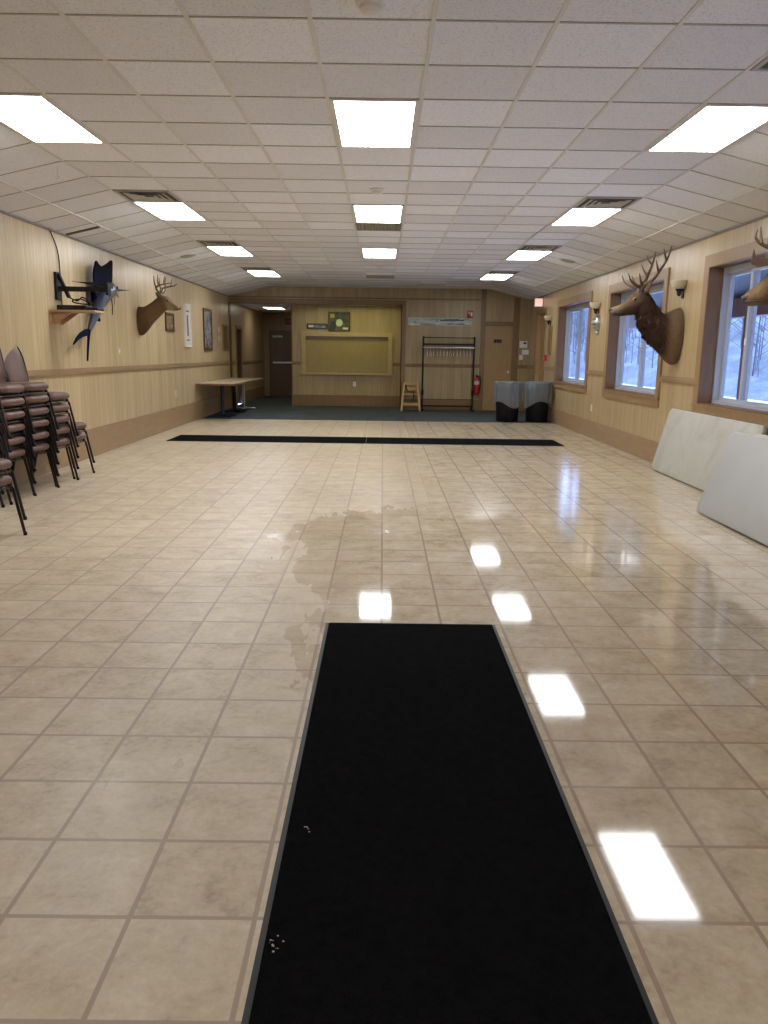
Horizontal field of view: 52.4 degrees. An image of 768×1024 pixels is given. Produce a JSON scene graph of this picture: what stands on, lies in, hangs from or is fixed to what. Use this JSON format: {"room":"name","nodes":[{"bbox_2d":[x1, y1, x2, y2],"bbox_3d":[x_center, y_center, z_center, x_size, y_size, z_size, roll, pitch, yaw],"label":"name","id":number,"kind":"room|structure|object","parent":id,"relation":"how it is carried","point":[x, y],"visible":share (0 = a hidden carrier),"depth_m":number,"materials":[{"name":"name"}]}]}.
{"room":"event hall","nodes":[
{"label":"event hall","id":0,"kind":"room"},
{"bbox_2d":[0,213,263,431],"bbox_3d":[-3.990,-2.216,10.769,0.150,2.785,30.000,1,11,0],"label":"wall","id":1,"kind":"structure","parent":0,"point":[28,252],"depth_m":11.14,"materials":[{"name":"brown wood"}]},
{"bbox_2d":[49,310,104,324],"bbox_3d":[-3.637,-2.305,9.277,0.539,0.170,0.350,1,11,0],"label":"wall shelf","id":2,"kind":"object","parent":1,"relation":"attached to","point":[61,317],"visible":1,"depth_m":9.18,"materials":[{"name":"brown wood"}]},
{"bbox_2d":[57,305,92,309],"bbox_3d":[-3.671,-2.424,9.277,0.340,0.054,0.242,1,11,0],"label":"box","id":3,"kind":"object","parent":2,"relation":"on","point":[59,307],"visible":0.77,"depth_m":9.16,"materials":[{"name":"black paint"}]},
{"bbox_2d":[53,272,112,299],"bbox_3d":[-3.588,-2.702,9.380,0.629,0.320,0.290,1,11,0],"label":"bracket","id":4,"kind":"object","parent":1,"relation":"attached to","point":[59,285],"visible":1,"depth_m":9.29,"materials":[{"name":"metal"}]},
{"bbox_2d":[72,260,129,360],"bbox_3d":[-3.755,-2.733,10.537,0.303,1.356,2.290,1,11,0],"label":"sailfish","id":5,"kind":"object","parent":1,"relation":"attached to","point":[101,274],"visible":0.87,"depth_m":10.27,"materials":[{"name":"plastic"}]},
{"bbox_2d":[3,385,264,487],"bbox_3d":[-3.920,-1.034,11.008,0.022,0.375,30.000,1,11,0],"label":"baseboard","id":6,"kind":"structure","parent":1,"relation":"attached to","point":[106,438],"depth_m":12.20,"materials":[{"name":"wood"}]},
{"bbox_2d":[5,359,263,379],"bbox_3d":[-3.907,-1.963,10.820,0.024,0.090,30.000,1,11,0],"label":"trim","id":7,"kind":"structure","parent":1,"relation":"attached to","point":[32,374],"depth_m":11.36,"materials":[{"name":"wood"}]},
{"bbox_2d":[137,275,180,334],"bbox_3d":[-3.571,-3.285,12.451,0.663,0.928,0.451,1,11,0],"label":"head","id":8,"kind":"object","parent":1,"relation":"attached to","point":[147,315],"visible":1,"depth_m":12.37},
{"bbox_2d":[164,312,174,331],"bbox_3d":[-3.897,-3.455,14.211,0.029,0.330,0.560,1,11,0],"label":"framed picture","id":9,"kind":"object","parent":1,"relation":"attached to","point":[169,317],"visible":1,"depth_m":14.19},
{"bbox_2d":[183,303,191,346],"bbox_3d":[-3.892,-3.701,15.498,0.044,0.830,0.460,1,11,0],"label":"framed picture","id":10,"kind":"object","parent":1,"relation":"attached to","point":[186,307],"visible":1,"depth_m":15.47,"materials":[{"name":"white paper"}]},
{"bbox_2d":[186,305,190,344],"bbox_3d":[-3.902,-3.701,15.498,0.023,0.770,0.400,1,11,0],"label":"print","id":11,"kind":"object","parent":10,"relation":"attached to","point":[188,307],"depth_m":15.54,"materials":[{"name":"white paper"}]},
{"bbox_2d":[202,308,212,350],"bbox_3d":[-3.900,-4.033,17.288,0.034,0.910,0.800,1,11,0],"label":"framed picture","id":12,"kind":"object","parent":1,"relation":"attached to","point":[207,313],"visible":1,"depth_m":17.26},
{"bbox_2d":[205,311,211,347],"bbox_3d":[-3.909,-4.033,17.288,0.016,0.800,0.690,1,11,0],"label":"print","id":13,"kind":"object","parent":12,"relation":"attached to","point":[208,314],"depth_m":17.36},
{"bbox_2d":[222,324,228,350],"bbox_3d":[-3.904,-4.296,19.245,0.034,0.620,0.660,1,11,0],"label":"framed picture","id":14,"kind":"object","parent":1,"relation":"attached to","point":[225,328],"visible":1,"depth_m":19.24},
{"bbox_2d":[228,302,232,406],"bbox_3d":[-3.917,-4.000,19.963,0.025,2.635,0.170,1,11,0],"label":"trim","id":15,"kind":"structure","parent":1,"relation":"attached to","point":[229,304],"depth_m":19.84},
{"bbox_2d":[235,325,243,403],"bbox_3d":[-3.999,-3.982,21.216,0.170,2.100,0.940,1,11,0],"label":"door","id":16,"kind":"structure","parent":1,"relation":"in","point":[238,329],"depth_m":21.52,"materials":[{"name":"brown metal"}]},
{"bbox_2d":[0,210,767,300],"bbox_3d":[-0.086,-2.952,7.717,7.615,0.018,24.300,1,11,0],"label":"trim","id":17,"kind":"structure","parent":1,"relation":"attached to","point":[3,212],"depth_m":10.05,"materials":[{"name":"wood"}]},
{"bbox_2d":[263,313,290,395],"bbox_3d":[-3.121,-5.165,25.554,1.630,2.720,0.150,1,11,0],"label":"wall","id":18,"kind":"structure","parent":0,"point":[271,321],"depth_m":25.32,"materials":[{"name":"wood"}]},
{"bbox_2d":[269,330,291,395],"bbox_3d":[-3.220,-4.841,25.482,1.040,2.110,0.120,1,11,0],"label":"door","id":19,"kind":"structure","parent":18,"relation":"in","point":[280,349],"depth_m":25.48,"materials":[{"name":"wood"}]},
{"bbox_2d":[236,303,387,312],"bbox_3d":[-1.730,-5.885,22.502,4.370,0.060,5.550,1,11,0],"label":"ceiling","id":20,"kind":"structure","parent":0,"point":[258,307],"depth_m":21.74,"materials":[{"name":"tile"}]},
{"bbox_2d":[292,305,400,395],"bbox_3d":[-1.005,-4.225,21.054,2.890,2.720,0.150,1,11,0],"label":"wall","id":21,"kind":"structure","parent":0,"point":[363,319],"depth_m":20.91,"materials":[{"name":"beige wood"}]},
{"bbox_2d":[291,305,292,404],"bbox_3d":[-2.466,-4.204,21.000,0.030,2.660,0.080,1,11,0],"label":"trim","id":22,"kind":"structure","parent":21,"relation":"attached to","point":[291,305],"depth_m":20.91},
{"bbox_2d":[307,323,327,328],"bbox_3d":[-1.780,-4.948,20.818,0.560,0.145,0.021,1,11,0],"label":"wall plaque","id":23,"kind":"object","parent":21,"relation":"attached to","point":[309,325],"visible":1,"depth_m":20.82,"materials":[{"name":"white paper"}]},
{"bbox_2d":[328,312,349,330],"bbox_3d":[-1.193,-5.067,20.791,0.580,0.500,0.029,1,11,0],"label":"framed picture","id":24,"kind":"object","parent":21,"relation":"attached to","point":[337,321],"visible":1,"depth_m":20.79},
{"bbox_2d":[293,394,399,406],"bbox_3d":[-1.021,-3.022,21.210,2.890,0.300,0.022,1,11,0],"label":"baseboard","id":25,"kind":"structure","parent":21,"relation":"attached to","point":[299,400],"depth_m":21.20,"materials":[{"name":"wood"}]},
{"bbox_2d":[301,332,392,375],"bbox_3d":[-0.995,-4.240,20.928,2.450,1.120,0.090,1,11,0],"label":"window","id":26,"kind":"structure","parent":21,"relation":"in","point":[322,353],"depth_m":20.96,"materials":[{"name":"wood"}]},
{"bbox_2d":[201,396,552,422],"bbox_3d":[-0.142,-2.819,21.263,7.615,0.104,9.200,1,11,0],"label":"floor","id":27,"kind":"structure","parent":0,"point":[267,407],"depth_m":18.65,"materials":[{"name":"carpet"}]},
{"bbox_2d":[196,381,245,417],"bbox_3d":[-3.502,-2.424,16.910,0.810,0.760,1.320,1,11,0],"label":"pedestal table","id":28,"kind":"object","parent":27,"relation":"on","point":[221,384],"visible":1,"depth_m":17.12,"materials":[{"name":"laminate"}]},
{"bbox_2d":[213,379,253,412],"bbox_3d":[-3.514,-2.685,18.199,0.790,0.760,1.249,1,11,0],"label":"pedestal table","id":29,"kind":"object","parent":27,"relation":"on","point":[234,409],"visible":0.62,"depth_m":18.52,"materials":[{"name":"laminate"}]},
{"bbox_2d":[226,378,262,408],"bbox_3d":[-3.506,-2.935,19.429,0.810,0.758,1.240,1,11,0],"label":"pedestal table","id":30,"kind":"object","parent":27,"relation":"on","point":[254,379],"visible":0.7,"depth_m":19.61,"materials":[{"name":"laminate"}]},
{"bbox_2d":[400,382,420,410],"bbox_3d":[0.673,-2.926,19.814,0.512,0.719,0.468,1,11,0],"label":"high chair","id":31,"kind":"object","parent":27,"relation":"on","point":[404,383],"visible":1,"depth_m":19.64,"materials":[{"name":"brown wood"}]},
{"bbox_2d":[420,336,475,411],"bbox_3d":[1.616,-3.481,19.724,1.350,1.860,0.444,1,11,0],"label":"coat rack","id":32,"kind":"object","parent":27,"relation":"on","point":[474,338],"visible":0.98,"depth_m":19.66,"materials":[{"name":"metal"}]},
{"bbox_2d":[424,343,473,345],"bbox_3d":[1.626,-4.198,19.576,1.280,0.045,0.335,1,11,0],"label":"shelf","id":33,"kind":"object","parent":32,"relation":"attached to","point":[424,343],"depth_m":19.55,"materials":[{"name":"metal"}]},
{"bbox_2d":[493,381,522,421],"bbox_3d":[2.694,-2.404,16.981,0.642,0.858,0.634,1,11,0],"label":"trash bin","id":34,"kind":"object","parent":27,"relation":"on","point":[507,395],"visible":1,"depth_m":16.76,"materials":[{"name":"black plastic"}]},
{"bbox_2d":[523,381,552,421],"bbox_3d":[3.336,-2.402,17.018,0.628,0.858,0.641,1,11,0],"label":"trash bin","id":35,"kind":"object","parent":27,"relation":"on","point":[537,395],"visible":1,"depth_m":16.80,"materials":[{"name":"black plastic"}]},
{"bbox_2d":[228,286,530,400],"bbox_3d":[-0.119,-4.147,19.949,7.615,3.030,0.150,1,11,0],"label":"wall","id":36,"kind":"structure","parent":0,"point":[438,382],"depth_m":19.76,"materials":[{"name":"beige wood"}]},
{"bbox_2d":[228,298,405,305],"bbox_3d":[-1.673,-5.303,19.708,4.465,0.120,0.178,1,11,0],"label":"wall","id":37,"kind":"structure","parent":36,"relation":"attached to","point":[231,300],"depth_m":19.62,"materials":[{"name":"wood"}]},
{"bbox_2d":[229,296,480,300],"bbox_3d":[-0.722,-5.370,19.608,6.335,0.035,0.030,1,11,0],"label":"trim header moulding","id":38,"kind":"structure","parent":36,"relation":"attached to","point":[229,296],"depth_m":19.60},
{"bbox_2d":[399,304,405,408],"bbox_3d":[0.481,-3.945,19.986,0.120,2.635,0.178,1,11,0],"label":"trim","id":39,"kind":"structure","parent":36,"relation":"attached to","point":[403,307],"depth_m":19.85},
{"bbox_2d":[408,317,471,325],"bbox_3d":[1.413,-4.807,19.731,1.600,0.190,0.017,1,11,0],"label":"picture","id":40,"kind":"object","parent":36,"relation":"attached to","point":[411,321],"visible":1,"depth_m":19.73,"materials":[{"name":"white paper"}]},
{"bbox_2d":[400,399,524,410],"bbox_3d":[2.036,-2.755,20.146,3.223,0.280,0.022,1,11,0],"label":"baseboard","id":41,"kind":"structure","parent":36,"relation":"attached to","point":[425,401],"depth_m":20.13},
{"bbox_2d":[401,363,526,368],"bbox_3d":[2.048,-3.729,19.948,3.220,0.090,0.024,1,11,0],"label":"trim","id":42,"kind":"structure","parent":36,"relation":"attached to","point":[405,364],"depth_m":19.94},
{"bbox_2d":[482,326,512,410],"bbox_3d":[2.902,-3.673,20.004,0.698,2.139,0.118,1,11,0],"label":"door","id":43,"kind":"structure","parent":36,"relation":"in","point":[497,357],"depth_m":19.98,"materials":[{"name":"brown wood"}]},
{"bbox_2d":[478,289,520,410],"bbox_3d":[2.928,-4.088,19.873,0.980,3.025,0.030,1,11,0],"label":"door frame","id":44,"kind":"structure","parent":36,"relation":"in","point":[517,300],"depth_m":19.79,"materials":[{"name":"wood"}]},
{"bbox_2d":[0,419,767,1023],"bbox_3d":[-0.121,0.161,6.562,7.615,0.100,20.800,1,11,0],"label":"floor","id":45,"kind":"structure","parent":0,"point":[166,608],"depth_m":3.50,"materials":[{"name":"tile"}]},
{"bbox_2d":[0,474,26,534],"bbox_3d":[-3.107,-0.280,5.798,0.616,0.992,0.480,4,12,13],"label":"banquet chair","id":46,"kind":"object","parent":45,"relation":"on","point":[5,480],"visible":1,"depth_m":5.97,"materials":[{"name":"brown metal"}]},
{"bbox_2d":[0,458,26,519],"bbox_3d":[-3.097,-0.398,5.772,0.616,0.992,0.480,4,12,13],"label":"banquet chair","id":47,"kind":"object","parent":46,"relation":"on","point":[5,464],"visible":1,"depth_m":5.95,"materials":[{"name":"brown metal"}]},
{"bbox_2d":[2,448,36,504],"bbox_3d":[-3.715,-0.602,7.349,0.616,0.992,0.480,1,11,3],"label":"banquet chair","id":48,"kind":"object","parent":45,"relation":"on","point":[16,453],"visible":0.73,"depth_m":7.42,"materials":[{"name":"fabric"}]},
{"bbox_2d":[0,435,36,491],"bbox_3d":[-3.706,-0.721,7.325,0.616,0.992,0.480,1,11,3],"label":"banquet chair","id":49,"kind":"object","parent":48,"relation":"on","point":[16,440],"visible":0.7,"depth_m":7.41,"materials":[{"name":"fabric"}]},
{"bbox_2d":[0,423,36,477],"bbox_3d":[-3.696,-0.840,7.300,0.616,0.992,0.480,1,11,3],"label":"banquet chair","id":50,"kind":"object","parent":49,"relation":"on","point":[18,428],"visible":0.67,"depth_m":7.36,"materials":[{"name":"brown metal"}]},
{"bbox_2d":[0,410,35,460],"bbox_3d":[-3.687,-0.959,7.276,0.616,0.992,0.480,1,11,3],"label":"banquet chair","id":51,"kind":"object","parent":50,"relation":"on","point":[11,415],"visible":0.8,"depth_m":7.28,"materials":[{"name":"brown metal"}]},
{"bbox_2d":[0,397,35,452],"bbox_3d":[-3.677,-1.078,7.251,0.616,0.992,0.480,1,11,3],"label":"banquet chair","id":52,"kind":"object","parent":51,"relation":"on","point":[7,402],"visible":0.98,"depth_m":7.22,"materials":[{"name":"brown metal"}]},
{"bbox_2d":[0,383,35,438],"bbox_3d":[-3.667,-1.196,7.227,0.616,0.992,0.480,1,11,3],"label":"banquet chair","id":53,"kind":"object","parent":52,"relation":"on","point":[11,390],"visible":1,"depth_m":7.18,"materials":[{"name":"fabric"}]},
{"bbox_2d":[11,442,59,495],"bbox_3d":[-3.701,-0.703,7.848,0.616,0.992,0.480,2,12,7],"label":"banquet chair","id":54,"kind":"object","parent":45,"relation":"on","point":[41,446],"visible":0.38,"depth_m":7.94,"materials":[{"name":"brown fabric"}]},
{"bbox_2d":[10,430,59,481],"bbox_3d":[-3.691,-0.822,7.823,0.616,0.992,0.480,2,12,7],"label":"banquet chair","id":55,"kind":"object","parent":54,"relation":"on","point":[42,435],"visible":0.37,"depth_m":7.90,"materials":[{"name":"brown metal"}]},
{"bbox_2d":[9,418,59,469],"bbox_3d":[-3.682,-0.940,7.798,0.616,0.992,0.480,2,12,7],"label":"banquet chair","id":56,"kind":"object","parent":55,"relation":"on","point":[38,423],"visible":0.43,"depth_m":7.86,"materials":[{"name":"brown metal"}]},
{"bbox_2d":[8,406,59,457],"bbox_3d":[-3.672,-1.059,7.773,0.616,0.992,0.480,2,12,7],"label":"banquet chair","id":57,"kind":"object","parent":56,"relation":"on","point":[37,411],"visible":0.44,"depth_m":7.80,"materials":[{"name":"brown metal"}]},
{"bbox_2d":[0,375,59,445],"bbox_3d":[-3.662,-1.178,7.748,0.616,0.992,0.480,2,12,7],"label":"banquet chair","id":58,"kind":"object","parent":57,"relation":"on","point":[34,400],"visible":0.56,"depth_m":7.77,"materials":[{"name":"brown metal"}]},
{"bbox_2d":[0,349,59,433],"bbox_3d":[-3.653,-1.297,7.723,0.616,0.992,0.480,2,12,7],"label":"banquet chair","id":59,"kind":"object","parent":58,"relation":"on","point":[30,387],"visible":0.73,"depth_m":7.78,"materials":[{"name":"fabric"}]},
{"bbox_2d":[33,437,78,486],"bbox_3d":[-3.691,-0.803,8.345,0.616,0.992,0.480,2,12,7],"label":"banquet chair","id":60,"kind":"object","parent":45,"relation":"on","point":[64,441],"visible":0.11,"depth_m":8.43,"materials":[{"name":"brown metal"}]},
{"bbox_2d":[33,426,78,474],"bbox_3d":[-3.682,-0.922,8.320,0.616,0.992,0.480,2,12,7],"label":"banquet chair","id":61,"kind":"object","parent":60,"relation":"on","point":[63,430],"visible":0.12,"depth_m":8.41,"materials":[{"name":"brown metal"}]},
{"bbox_2d":[32,415,78,463],"bbox_3d":[-3.672,-1.041,8.295,0.616,0.992,0.480,2,12,7],"label":"banquet chair","id":62,"kind":"object","parent":61,"relation":"on","point":[61,419],"visible":0.14,"depth_m":8.36,"materials":[{"name":"brown metal"}]},
{"bbox_2d":[6,380,78,451],"bbox_3d":[-3.663,-1.160,8.270,0.616,0.992,0.480,2,12,7],"label":"banquet chair","id":63,"kind":"object","parent":62,"relation":"on","point":[59,408],"visible":0.2,"depth_m":8.31,"materials":[{"name":"brown metal"}]},
{"bbox_2d":[4,347,78,440],"bbox_3d":[-3.653,-1.278,8.245,0.616,0.992,0.480,2,12,7],"label":"banquet chair","id":64,"kind":"object","parent":63,"relation":"on","point":[16,370],"visible":0.56,"depth_m":8.23,"materials":[{"name":"fabric"}]},
{"bbox_2d":[61,432,94,478],"bbox_3d":[-3.702,-0.905,8.848,0.616,0.992,0.480,2,12,7],"label":"banquet chair","id":65,"kind":"object","parent":45,"relation":"on","point":[82,436],"visible":0.25,"depth_m":8.88,"materials":[{"name":"brown metal"}]},
{"bbox_2d":[59,421,94,467],"bbox_3d":[-3.693,-1.024,8.823,0.616,0.992,0.480,2,12,7],"label":"banquet chair","id":66,"kind":"object","parent":65,"relation":"on","point":[80,425],"visible":0.21,"depth_m":8.91,"materials":[{"name":"brown metal"}]},
{"bbox_2d":[167,435,366,443],"bbox_3d":[-1.885,-1.207,12.920,3.183,0.010,0.910,1,11,0],"label":"floor mat","id":67,"kind":"object","parent":45,"relation":"on","point":[203,438],"visible":1,"depth_m":12.84,"materials":[{"name":"rubber"}]},
{"bbox_2d":[241,622,658,1023],"bbox_3d":[0.143,0.892,2.688,0.900,0.010,3.015,1,11,0],"label":"floor mat","id":68,"kind":"object","parent":45,"relation":"on","point":[444,871],"visible":1,"depth_m":2.20,"materials":[{"name":"rubber"}]},
{"bbox_2d":[366,437,563,445],"bbox_3d":[1.299,-1.166,12.933,3.184,0.010,0.910,1,11,0],"label":"floor mat","id":69,"kind":"object","parent":45,"relation":"on","point":[370,440],"visible":1,"depth_m":12.87,"materials":[{"name":"rubber"}]},
{"bbox_2d":[652,409,766,490],"bbox_3d":[3.559,-0.688,8.763,0.234,0.781,2.500,1,11,0],"label":"folding table","id":70,"kind":"object","parent":45,"relation":"on","point":[691,445],"visible":0.77,"depth_m":8.89,"materials":[{"name":"grey plastic"}]},
{"bbox_2d":[697,432,767,545],"bbox_3d":[3.075,-0.132,6.048,0.316,0.754,2.440,1,11,0],"label":"folding table","id":71,"kind":"object","parent":45,"relation":"on","point":[735,495],"visible":1,"depth_m":6.65,"materials":[{"name":"grey plastic"}]},
{"bbox_2d":[0,0,767,299],"bbox_3d":[-0.083,-3.110,7.686,7.615,0.295,24.300,1,11,0],"label":"ceiling","id":72,"kind":"structure","parent":0,"point":[21,36],"depth_m":5.77,"materials":[{"name":"tile"}]},
{"bbox_2d":[0,94,106,143],"bbox_3d":[-2.501,-2.823,5.638,0.586,0.007,1.195,1,11,0],"label":"recessed light","id":73,"kind":"object","parent":72,"relation":"in","point":[36,118],"visible":1,"depth_m":5.65,"materials":[{"name":"white plastic"}]},
{"bbox_2d":[113,190,182,202],"bbox_3d":[-2.504,-3.364,8.330,0.582,0.015,0.582,1,11,0],"label":"ceiling vent","id":74,"kind":"object","parent":72,"relation":"in","point":[130,195],"visible":1,"depth_m":8.30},
{"bbox_2d":[132,202,207,220],"bbox_3d":[-2.506,-3.549,9.225,0.586,0.007,1.195,1,11,0],"label":"recessed light","id":75,"kind":"object","parent":72,"relation":"in","point":[161,210],"visible":1,"depth_m":9.16,"materials":[{"name":"white plastic"}]},
{"bbox_2d":[196,241,241,246],"bbox_3d":[-2.509,-4.090,11.917,0.582,0.015,0.582,1,11,0],"label":"ceiling vent","id":76,"kind":"object","parent":72,"relation":"in","point":[204,243],"visible":1,"depth_m":11.90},
{"bbox_2d":[205,246,253,255],"bbox_3d":[-2.511,-4.276,12.812,0.586,0.007,1.195,1,11,0],"label":"recessed light","id":77,"kind":"object","parent":72,"relation":"in","point":[222,251],"visible":0.99,"depth_m":12.81,"materials":[{"name":"white plastic"}]},
{"bbox_2d":[247,271,280,276],"bbox_3d":[-2.516,-5.003,16.399,0.586,0.007,1.195,1,11,0],"label":"recessed light","id":78,"kind":"object","parent":72,"relation":"in","point":[254,273],"visible":0.91,"depth_m":16.36,"materials":[{"name":"white plastic"}]},
{"bbox_2d":[356,0,385,15],"bbox_3d":[-0.061,-2.370,3.672,0.144,0.050,0.144,1,11,0],"label":"smoke detector","id":79,"kind":"object","parent":72,"relation":"attached to","point":[366,7],"visible":1,"depth_m":3.64,"materials":[{"name":"white plastic"}]},
{"bbox_2d":[329,99,419,147],"bbox_3d":[-0.062,-2.792,5.648,0.586,0.007,1.195,1,11,0],"label":"recessed light","id":80,"kind":"object","parent":72,"relation":"in","point":[359,123],"visible":1,"depth_m":5.55,"materials":[{"name":"white plastic"}]},
{"bbox_2d":[352,205,403,222],"bbox_3d":[-0.067,-3.518,9.235,0.586,0.007,1.195,1,11,0],"label":"recessed light","id":81,"kind":"object","parent":72,"relation":"in","point":[362,213],"visible":1,"depth_m":9.17,"materials":[{"name":"white plastic"}]},
{"bbox_2d":[355,223,401,230],"bbox_3d":[-0.069,-3.698,10.132,0.590,0.011,0.590,1,11,0],"label":"ceiling vent","id":82,"kind":"object","parent":72,"relation":"in","point":[359,226],"visible":1,"depth_m":10.09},
{"bbox_2d":[361,248,397,257],"bbox_3d":[-0.072,-4.245,12.822,0.586,0.007,1.195,1,11,0],"label":"recessed light","id":83,"kind":"object","parent":72,"relation":"in","point":[366,252],"visible":1,"depth_m":12.79,"materials":[{"name":"white plastic"}]},
{"bbox_2d":[0,0,767,298],"bbox_3d":[-0.084,-3.098,7.762,7.615,0.251,23.790,1,11,0],"label":"grid","id":84,"kind":"object","parent":72,"relation":"attached to","point":[42,14],"visible":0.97,"depth_m":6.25,"materials":[{"name":"metal"}]},
{"bbox_2d":[479,274,512,279],"bbox_3d":[2.361,-4.940,16.419,0.586,0.007,1.195,1,11,0],"label":"recessed light","id":85,"kind":"object","parent":72,"relation":"in","point":[486,276],"visible":0.94,"depth_m":16.47,"materials":[{"name":"white plastic"}]},
{"bbox_2d":[505,251,552,259],"bbox_3d":[2.366,-4.213,12.832,0.586,0.007,1.195,1,11,0],"label":"recessed light","id":86,"kind":"object","parent":72,"relation":"in","point":[517,255],"visible":0.99,"depth_m":12.80,"materials":[{"name":"white plastic"}]},
{"bbox_2d":[517,245,561,250],"bbox_3d":[2.367,-4.028,11.937,0.582,0.015,0.582,1,11,0],"label":"ceiling vent","id":87,"kind":"object","parent":72,"relation":"in","point":[524,247],"visible":1,"depth_m":11.90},
{"bbox_2d":[549,208,622,225],"bbox_3d":[2.371,-3.487,9.245,0.586,0.007,1.195,1,11,0],"label":"recessed light","id":88,"kind":"object","parent":72,"relation":"in","point":[573,216],"visible":1,"depth_m":9.19,"materials":[{"name":"white plastic"}]},
{"bbox_2d":[572,197,641,208],"bbox_3d":[2.372,-3.301,8.349,0.582,0.015,0.582,1,11,0],"label":"ceiling vent","id":89,"kind":"object","parent":72,"relation":"in","point":[587,202],"visible":1,"depth_m":8.33,"materials":[{"name":"metal"}]},
{"bbox_2d":[645,104,767,152],"bbox_3d":[2.376,-2.760,5.658,0.586,0.007,1.195,1,11,0],"label":"recessed light","id":90,"kind":"object","parent":72,"relation":"in","point":[712,128],"visible":1,"depth_m":5.60,"materials":[{"name":"white plastic"}]},
{"bbox_2d":[750,56,767,70],"bbox_3d":[2.378,-2.454,4.165,0.582,0.015,0.582,1,11,0],"label":"ceiling vent","id":91,"kind":"object","parent":72,"relation":"in","point":[763,65],"visible":1,"depth_m":4.39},
{"bbox_2d":[527,217,767,441],"bbox_3d":[3.838,-1.569,8.105,0.270,2.785,24.500,1,11,0],"label":"wall","id":92,"kind":"structure","parent":0,"point":[687,263],"depth_m":11.01,"materials":[{"name":"beige wood"}]},
{"bbox_2d":[533,308,546,380],"bbox_3d":[3.751,-3.522,18.509,0.170,2.480,1.130,1,11,0],"label":"door","id":93,"kind":"structure","parent":92,"relation":"in","point":[540,339],"depth_m":18.79,"materials":[{"name":"brown wood"}]},
{"bbox_2d":[547,326,552,354],"bbox_3d":[3.679,-3.801,17.315,0.029,0.620,0.300,1,11,0],"label":"framed picture","id":94,"kind":"object","parent":92,"relation":"attached to","point":[550,330],"visible":1,"depth_m":17.28},
{"bbox_2d":[553,291,592,392],"bbox_3d":[3.804,-3.313,15.379,0.284,1.805,2.750,1,11,0],"label":"window","id":95,"kind":"structure","parent":92,"relation":"in","point":[565,307],"depth_m":16.11,"materials":[{"name":"white wood"}]},
{"bbox_2d":[525,407,658,462],"bbox_3d":[3.675,-0.334,8.253,0.022,0.300,24.300,1,11,0],"label":"baseboard","id":96,"kind":"structure","parent":92,"relation":"attached to","point":[643,448],"depth_m":12.73,"materials":[{"name":"wood"}]},
{"bbox_2d":[591,314,600,334],"bbox_3d":[3.645,-3.240,13.480,0.114,0.350,0.250,1,11,0],"label":"wall plaque","id":97,"kind":"object","parent":92,"relation":"attached to","point":[596,321],"visible":1,"depth_m":13.40,"materials":[{"name":"grey metal"}]},
{"bbox_2d":[527,365,693,385],"bbox_3d":[3.688,-1.299,8.058,0.024,0.090,24.300,1,11,0],"label":"trim","id":98,"kind":"structure","parent":92,"relation":"attached to","point":[665,379],"depth_m":10.15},
{"bbox_2d":[601,267,670,407],"bbox_3d":[3.809,-2.556,11.639,0.284,1.805,2.720,1,11,0],"label":"window","id":99,"kind":"structure","parent":92,"relation":"in","point":[613,387],"depth_m":12.45,"materials":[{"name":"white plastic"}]},
{"bbox_2d":[609,246,683,364],"bbox_3d":[3.263,-2.563,9.791,0.883,1.404,0.637,1,11,0],"label":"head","id":100,"kind":"object","parent":92,"relation":"attached to","point":[662,332],"visible":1,"depth_m":9.69},
{"bbox_2d":[670,280,686,298],"bbox_3d":[3.626,-2.755,9.671,0.170,0.212,0.232,1,11,0],"label":"wall sconce","id":101,"kind":"object","parent":92,"relation":"attached to","point":[678,285],"visible":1,"depth_m":9.62,"materials":[{"name":"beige glass"}]},
{"bbox_2d":[691,237,767,428],"bbox_3d":[3.815,-1.782,7.817,0.284,1.805,2.720,1,11,0],"label":"window","id":102,"kind":"structure","parent":92,"relation":"in","point":[721,269],"depth_m":8.88,"materials":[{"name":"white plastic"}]},
{"bbox_2d":[741,227,767,305],"bbox_3d":[3.397,-1.812,6.381,0.770,1.444,0.790,-10,16,-42],"label":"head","id":103,"kind":"object","parent":92,"relation":"attached to","point":[758,295],"visible":1,"depth_m":6.32},
{"label":"outside","id":104,"kind":"structure","parent":0,"visible":0},
{"bbox_2d":[569,377,767,403],"bbox_3d":[61.865,-11.248,69.230,116.015,0.250,180.000,1,11,0],"label":"ground","id":105,"kind":"structure","parent":104,"point":[569,377],"depth_m":36.04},
{"bbox_3d":[5.060,0.240,7.453,2.215,0.230,26.500,1,11,0],"label":"porch deck","id":106,"kind":"object","parent":105,"relation":"on","visible":0},
{"bbox_2d":[736,316,746,398],"bbox_3d":[5.866,-2.076,12.770,0.120,2.220,0.120,1,11,0],"label":"porch post","id":107,"kind":"object","parent":106,"relation":"on","point":[745,317],"visible":0.14,"depth_m":12.70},
{"bbox_3d":[5.890,1.349,-4.136,0.120,2.220,0.120,1,11,0],"label":"porch post","id":108,"kind":"object","parent":106,"relation":"on","visible":0},
{"bbox_2d":[627,298,767,328],"bbox_3d":[5.890,-2.165,6.967,0.180,0.300,26.500,1,11,0],"label":"beam","id":109,"kind":"structure","parent":108,"relation":"on","point":[739,310],"depth_m":12.76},
{"bbox_2d":[583,269,767,312],"bbox_3d":[5.123,-2.548,6.888,2.265,0.580,26.500,1,11,0],"label":"porch roof","id":110,"kind":"structure","parent":109,"relation":"on","point":[742,282],"depth_m":11.91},
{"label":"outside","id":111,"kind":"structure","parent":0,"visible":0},
{"bbox_2d":[569,311,767,401],"bbox_3d":[58.030,-24.283,71.686,84.000,35.521,210.000,1,11,0],"label":"hill","id":112,"kind":"structure","parent":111,"point":[758,386],"depth_m":47.06,"materials":[{"name":"snow"}]},
{"bbox_2d":[571,311,767,376],"bbox_3d":[31.529,-24.379,68.374,31.092,24.724,130.968,1,11,0],"label":"woods","id":113,"kind":"object","parent":112,"relation":"on","point":[759,327],"visible":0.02,"depth_m":57.85,"materials":[{"name":"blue plant"}]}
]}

